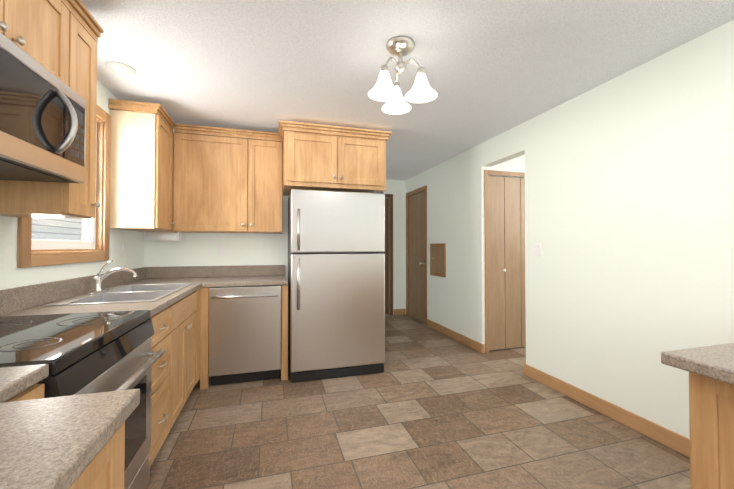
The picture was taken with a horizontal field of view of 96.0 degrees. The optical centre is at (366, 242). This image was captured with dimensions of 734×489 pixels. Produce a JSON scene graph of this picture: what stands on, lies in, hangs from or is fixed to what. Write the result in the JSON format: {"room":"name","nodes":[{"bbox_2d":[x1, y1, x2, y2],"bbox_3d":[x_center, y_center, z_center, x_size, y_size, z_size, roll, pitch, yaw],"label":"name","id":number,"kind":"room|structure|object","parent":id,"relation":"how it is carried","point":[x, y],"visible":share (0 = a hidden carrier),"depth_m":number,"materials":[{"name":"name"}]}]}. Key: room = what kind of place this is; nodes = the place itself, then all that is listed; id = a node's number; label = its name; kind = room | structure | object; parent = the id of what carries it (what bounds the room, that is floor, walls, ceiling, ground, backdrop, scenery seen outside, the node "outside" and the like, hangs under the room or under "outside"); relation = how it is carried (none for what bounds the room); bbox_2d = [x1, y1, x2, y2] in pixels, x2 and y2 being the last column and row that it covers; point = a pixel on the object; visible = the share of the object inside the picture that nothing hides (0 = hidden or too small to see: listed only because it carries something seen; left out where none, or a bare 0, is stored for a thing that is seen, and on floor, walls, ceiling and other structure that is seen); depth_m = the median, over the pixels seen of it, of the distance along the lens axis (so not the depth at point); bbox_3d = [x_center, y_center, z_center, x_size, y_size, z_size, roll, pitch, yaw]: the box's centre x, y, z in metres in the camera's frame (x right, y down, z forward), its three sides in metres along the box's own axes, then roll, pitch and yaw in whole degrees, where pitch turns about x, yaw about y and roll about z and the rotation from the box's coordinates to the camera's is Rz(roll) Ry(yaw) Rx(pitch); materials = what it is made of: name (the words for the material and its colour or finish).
{"room":"kitchen","nodes":[
{"label":"kitchen","id":0,"kind":"room"},
{"bbox_2d":[0,80,143,289],"bbox_3d":[-1.518,0.019,0.679,0.120,2.440,5.640,0,-1,-16],"label":"wall","id":1,"kind":"structure","parent":0,"point":[12,275],"depth_m":2.06,"materials":[{"name":"white paint"}]},
{"bbox_2d":[0,0,75,91],"bbox_3d":[-1.394,-0.870,1.081,0.330,0.430,0.764,0,-1,-16],"label":"upper cabinet","id":2,"kind":"object","parent":1,"relation":"attached to","point":[58,39],"depth_m":1.35,"materials":[{"name":"brown wood"}]},
{"bbox_2d":[0,33,85,182],"bbox_3d":[-1.330,-0.460,1.095,0.465,0.384,0.756,0,-1,-16],"label":"microwave","id":3,"kind":"object","parent":2,"relation":"attached to","point":[42,124],"visible":1,"depth_m":1.21,"materials":[{"name":"grey metal"}]},
{"bbox_2d":[0,4,100,218],"bbox_3d":[-1.536,-0.601,1.563,0.330,0.955,0.248,0,-1,-16],"label":"upper cabinet","id":4,"kind":"object","parent":1,"relation":"attached to","point":[25,199],"depth_m":1.58,"materials":[{"name":"brown wood"}]},
{"bbox_2d":[17,105,110,267],"bbox_3d":[-1.916,-0.427,2.079,0.138,1.120,0.940,0,-1,-16],"label":"window","id":5,"kind":"structure","parent":1,"relation":"in","point":[93,245],"depth_m":2.37,"materials":[{"name":"brown wood"}]},
{"bbox_2d":[0,267,147,313],"bbox_3d":[-1.937,0.290,2.371,0.020,0.115,1.904,0,-1,-16],"label":"backsplash","id":6,"kind":"structure","parent":1,"relation":"attached to","point":[18,298],"depth_m":1.89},
{"bbox_2d":[122,245,125,257],"bbox_3d":[-2.082,0.079,2.837,0.008,0.114,0.070,0,-1,-16],"label":"outlet","id":7,"kind":"object","parent":1,"relation":"attached to","point":[123,251],"visible":1,"depth_m":2.82,"materials":[{"name":"white plastic"}]},
{"bbox_2d":[144,128,288,279],"bbox_3d":[-1.035,0.060,3.695,2.500,2.440,0.120,0,-1,-16],"label":"wall","id":8,"kind":"structure","parent":0,"point":[194,249],"depth_m":3.49,"materials":[{"name":"white paint"}]},
{"bbox_2d":[148,266,211,277],"bbox_3d":[-1.898,0.303,3.364,0.611,0.115,0.020,0,-1,-16],"label":"backsplash","id":9,"kind":"structure","parent":8,"relation":"attached to","point":[175,271],"depth_m":3.36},
{"bbox_2d":[108,99,282,233],"bbox_3d":[-1.469,-0.603,3.102,1.322,1.000,0.787,0,-1,-16],"label":"upper cabinet","id":10,"kind":"object","parent":8,"relation":"attached to","point":[185,178],"visible":0.96,"depth_m":3.12,"materials":[{"name":"brown wood"}]},
{"bbox_2d":[143,231,180,240],"bbox_3d":[-1.952,-0.058,3.155,0.305,0.087,0.080,0,-1,-16],"label":"under-cabinet light","id":11,"kind":"object","parent":10,"relation":"attached to","point":[147,236],"visible":1,"depth_m":3.13,"materials":[{"name":"white plastic"}]},
{"bbox_2d":[218,244,224,254],"bbox_3d":[-1.535,0.077,3.482,0.070,0.114,0.008,0,-1,-16],"label":"outlet","id":12,"kind":"object","parent":8,"relation":"attached to","point":[221,249],"visible":1,"depth_m":3.48,"materials":[{"name":"white plastic"}]},
{"bbox_2d":[278,120,391,195],"bbox_3d":[-0.369,-0.815,3.482,1.098,0.585,0.679,0,-1,-16],"label":"upper cabinet","id":13,"kind":"object","parent":8,"relation":"attached to","point":[329,157],"visible":0.94,"depth_m":3.18,"materials":[{"name":"brown wood"}]},
{"bbox_2d":[384,180,404,314],"bbox_3d":[0.168,0.091,5.942,1.310,2.440,0.120,0,-1,-16],"label":"wall","id":14,"kind":"structure","parent":0,"point":[396,188],"depth_m":6.00,"materials":[{"name":"white paint"}]},
{"bbox_2d":[382,198,388,314],"bbox_3d":[0.068,0.252,5.838,0.688,2.092,0.127,0,-1,-16],"label":"end door","id":15,"kind":"structure","parent":14,"relation":"in","point":[386,252],"depth_m":5.95,"materials":[{"name":"brown wood"}]},
{"bbox_2d":[385,194,392,314],"bbox_3d":[0.051,0.220,5.898,0.840,2.180,0.135,0,-1,-16],"label":"door frame","id":16,"kind":"structure","parent":14,"relation":"attached to","point":[390,196],"depth_m":5.94,"materials":[{"name":"brown wood"}]},
{"bbox_2d":[81,0,733,180],"bbox_3d":[0.914,-1.228,2.354,5.720,0.100,7.460,0,-1,-16],"label":"ceiling","id":17,"kind":"structure","parent":0,"point":[493,68],"depth_m":2.10,"materials":[{"name":"white paint"}]},
{"bbox_2d":[105,61,135,74],"bbox_3d":[-1.666,-1.172,2.236,0.168,0.015,0.168,0,-1,-16],"label":"recessed light","id":18,"kind":"object","parent":17,"relation":"in","point":[120,68],"visible":1,"depth_m":2.21,"materials":[{"name":"white glass"}]},
{"bbox_2d":[368,36,437,114],"bbox_3d":[0.184,-1.016,1.994,0.403,0.332,0.393,0,-1,-16],"label":"light fixture","id":19,"kind":"object","parent":17,"relation":"hanging from","point":[385,88],"visible":1,"depth_m":1.95,"materials":[{"name":"white glass"}]},
{"bbox_2d":[147,314,689,488],"bbox_3d":[0.914,1.312,2.320,5.720,0.100,7.460,0,-1,-16],"label":"floor","id":20,"kind":"structure","parent":0,"point":[429,408],"depth_m":2.16,"materials":[{"name":"tile"}]},
{"bbox_2d":[0,364,48,402],"bbox_3d":[-1.115,0.724,0.688,0.659,1.030,0.244,0,-1,-16],"label":"base cabinet","id":21,"kind":"object","parent":20,"relation":"on","point":[18,383],"visible":0.19,"depth_m":0.82,"materials":[{"name":"stone"}]},
{"bbox_2d":[0,389,139,488],"bbox_3d":[-0.720,0.770,-0.187,0.927,0.915,1.650,0,-1,-16],"label":"base cabinet","id":22,"kind":"object","parent":20,"relation":"on","point":[71,442],"visible":1,"depth_m":0.57,"materials":[{"name":"brown wood"}]},
{"bbox_2d":[0,310,164,488],"bbox_3d":[-1.219,0.785,1.183,0.684,0.922,0.760,0,-1,-16],"label":"range","id":23,"kind":"object","parent":20,"relation":"on","point":[87,353],"visible":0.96,"depth_m":1.26,"materials":[{"name":"grey metal"}]},
{"bbox_2d":[68,286,199,418],"bbox_3d":[-1.598,0.823,2.278,0.623,0.877,0.740,0,-1,-16],"label":"base cabinet","id":24,"kind":"object","parent":20,"relation":"on","point":[188,307],"depth_m":2.40,"materials":[{"name":"brown wood"}]},
{"bbox_2d":[149,302,175,466],"bbox_3d":[-1.447,0.815,1.759,0.623,0.877,0.469,0,-1,-16],"label":"base cabinet","id":25,"kind":"object","parent":20,"relation":"on","point":[175,317],"depth_m":1.88,"materials":[{"name":"brown wood"}]},
{"bbox_2d":[0,278,210,316],"bbox_3d":[-1.644,0.367,2.456,0.631,0.037,1.904,0,-1,-16],"label":"countertop","id":26,"kind":"structure","parent":25,"relation":"on","point":[159,304],"depth_m":1.77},
{"bbox_2d":[85,260,137,294],"bbox_3d":[-1.712,0.228,2.250,0.262,0.219,0.210,0,-1,-16],"label":"faucet","id":27,"kind":"object","parent":26,"relation":"on","point":[98,278],"visible":1,"depth_m":2.22,"materials":[{"name":"silver metal"}]},
{"bbox_2d":[43,283,192,305],"bbox_3d":[-1.597,0.428,2.281,0.520,0.178,0.970,0,-1,-16],"label":"sink","id":28,"kind":"object","parent":26,"relation":"in","point":[136,293],"visible":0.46,"depth_m":2.26,"materials":[{"name":"silver metal"}]},
{"bbox_2d":[200,286,201,314],"bbox_3d":[-1.715,0.828,2.679,0.623,0.877,0.218,0,-1,-16],"label":"base cabinet","id":29,"kind":"object","parent":20,"relation":"on","point":[200,286],"depth_m":2.86,"materials":[{"name":"brown wood"}]},
{"bbox_2d":[200,265,287,388],"bbox_3d":[-1.172,0.759,3.251,0.737,1.030,0.632,0,-1,-16],"label":"base cabinet","id":30,"kind":"object","parent":20,"relation":"on","point":[245,275],"visible":0.96,"depth_m":3.05,"materials":[{"name":"brown wood"}]},
{"bbox_2d":[209,285,280,385],"bbox_3d":[-1.157,0.837,3.210,0.610,0.873,0.662,0,-1,-16],"label":"dishwasher","id":31,"kind":"object","parent":20,"relation":"on","point":[244,333],"visible":1,"depth_m":2.95,"materials":[{"name":"grey metal"}]},
{"bbox_2d":[288,189,384,382],"bbox_3d":[-0.339,0.393,3.394,0.900,1.767,0.740,0,-1,-16],"label":"refrigerator","id":32,"kind":"object","parent":20,"relation":"on","point":[336,286],"visible":1,"depth_m":3.10,"materials":[{"name":"grey metal"}]},
{"bbox_2d":[661,343,733,488],"bbox_3d":[1.591,0.783,0.761,1.232,0.915,0.835,0,-1,-16],"label":"base cabinet","id":33,"kind":"object","parent":20,"relation":"on","point":[710,369],"visible":1,"depth_m":0.94,"materials":[{"name":"brown wood"}]},
{"bbox_2d":[486,155,524,177],"bbox_3d":[2.267,0.067,4.180,1.850,2.440,0.120,0,-1,-16],"label":"wall","id":34,"kind":"structure","parent":0,"point":[517,164],"depth_m":3.98,"materials":[{"name":"white paint"}]},
{"bbox_2d":[484,170,524,352],"bbox_3d":[1.878,0.219,3.994,1.050,2.130,0.015,0,-1,-16],"label":"trim","id":35,"kind":"structure","parent":34,"relation":"attached to","point":[486,192],"depth_m":3.85,"materials":[{"name":"brown wood"}]},
{"bbox_2d":[488,176,525,349],"bbox_3d":[1.876,0.243,4.000,0.934,2.053,0.085,0,-1,-16],"label":"bifold closet door","id":36,"kind":"structure","parent":34,"relation":"in","point":[507,320],"depth_m":3.96,"materials":[{"name":"brown wood"}]},
{"bbox_2d":[405,20,733,438],"bbox_3d":[1.768,0.045,2.587,0.120,2.440,7.460,0,-1,-16],"label":"wall","id":37,"kind":"structure","parent":0,"point":[629,212],"depth_m":2.32,"materials":[{"name":"white paint"}]},
{"bbox_2d":[406,185,426,324],"bbox_3d":[0.852,0.206,5.588,0.075,2.200,0.820,0,-1,-16],"label":"door frame","id":38,"kind":"structure","parent":37,"relation":"attached to","point":[415,191],"depth_m":5.89,"materials":[{"name":"brown wood"}]},
{"bbox_2d":[409,191,424,322],"bbox_3d":[0.819,0.238,5.578,0.123,2.112,0.668,0,-1,-16],"label":"hall door","id":39,"kind":"structure","parent":37,"relation":"in","point":[416,256],"depth_m":5.56,"materials":[{"name":"brown wood"}]},
{"bbox_2d":[430,243,445,276],"bbox_3d":[1.024,0.256,4.836,0.045,0.477,0.437,0,-1,-16],"label":"access panel","id":40,"kind":"object","parent":37,"relation":"attached to","point":[437,259],"visible":0.98,"depth_m":4.81,"materials":[{"name":"brown wood"}]},
{"bbox_2d":[535,244,540,255],"bbox_3d":[1.566,0.071,3.038,0.016,0.114,0.070,0,-1,-16],"label":"light switch","id":41,"kind":"object","parent":37,"relation":"attached to","point":[537,249],"visible":1,"depth_m":3.03,"materials":[{"name":"white plastic"}]},
{"bbox_2d":[394,309,689,457],"bbox_3d":[1.262,1.210,2.423,1.204,0.105,7.220,0,-1,-16],"label":"baseboard","id":42,"kind":"structure","parent":37,"relation":"attached to","point":[677,442],"depth_m":2.46,"materials":[{"name":"brown wood"}]},
{"label":"outside","id":43,"kind":"structure","parent":0,"visible":0},
{"bbox_2d":[31,218,81,240],"bbox_3d":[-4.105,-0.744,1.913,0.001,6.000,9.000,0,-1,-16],"label":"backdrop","id":44,"kind":"structure","parent":43,"point":[51,222],"depth_m":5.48,"materials":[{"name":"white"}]}
]}

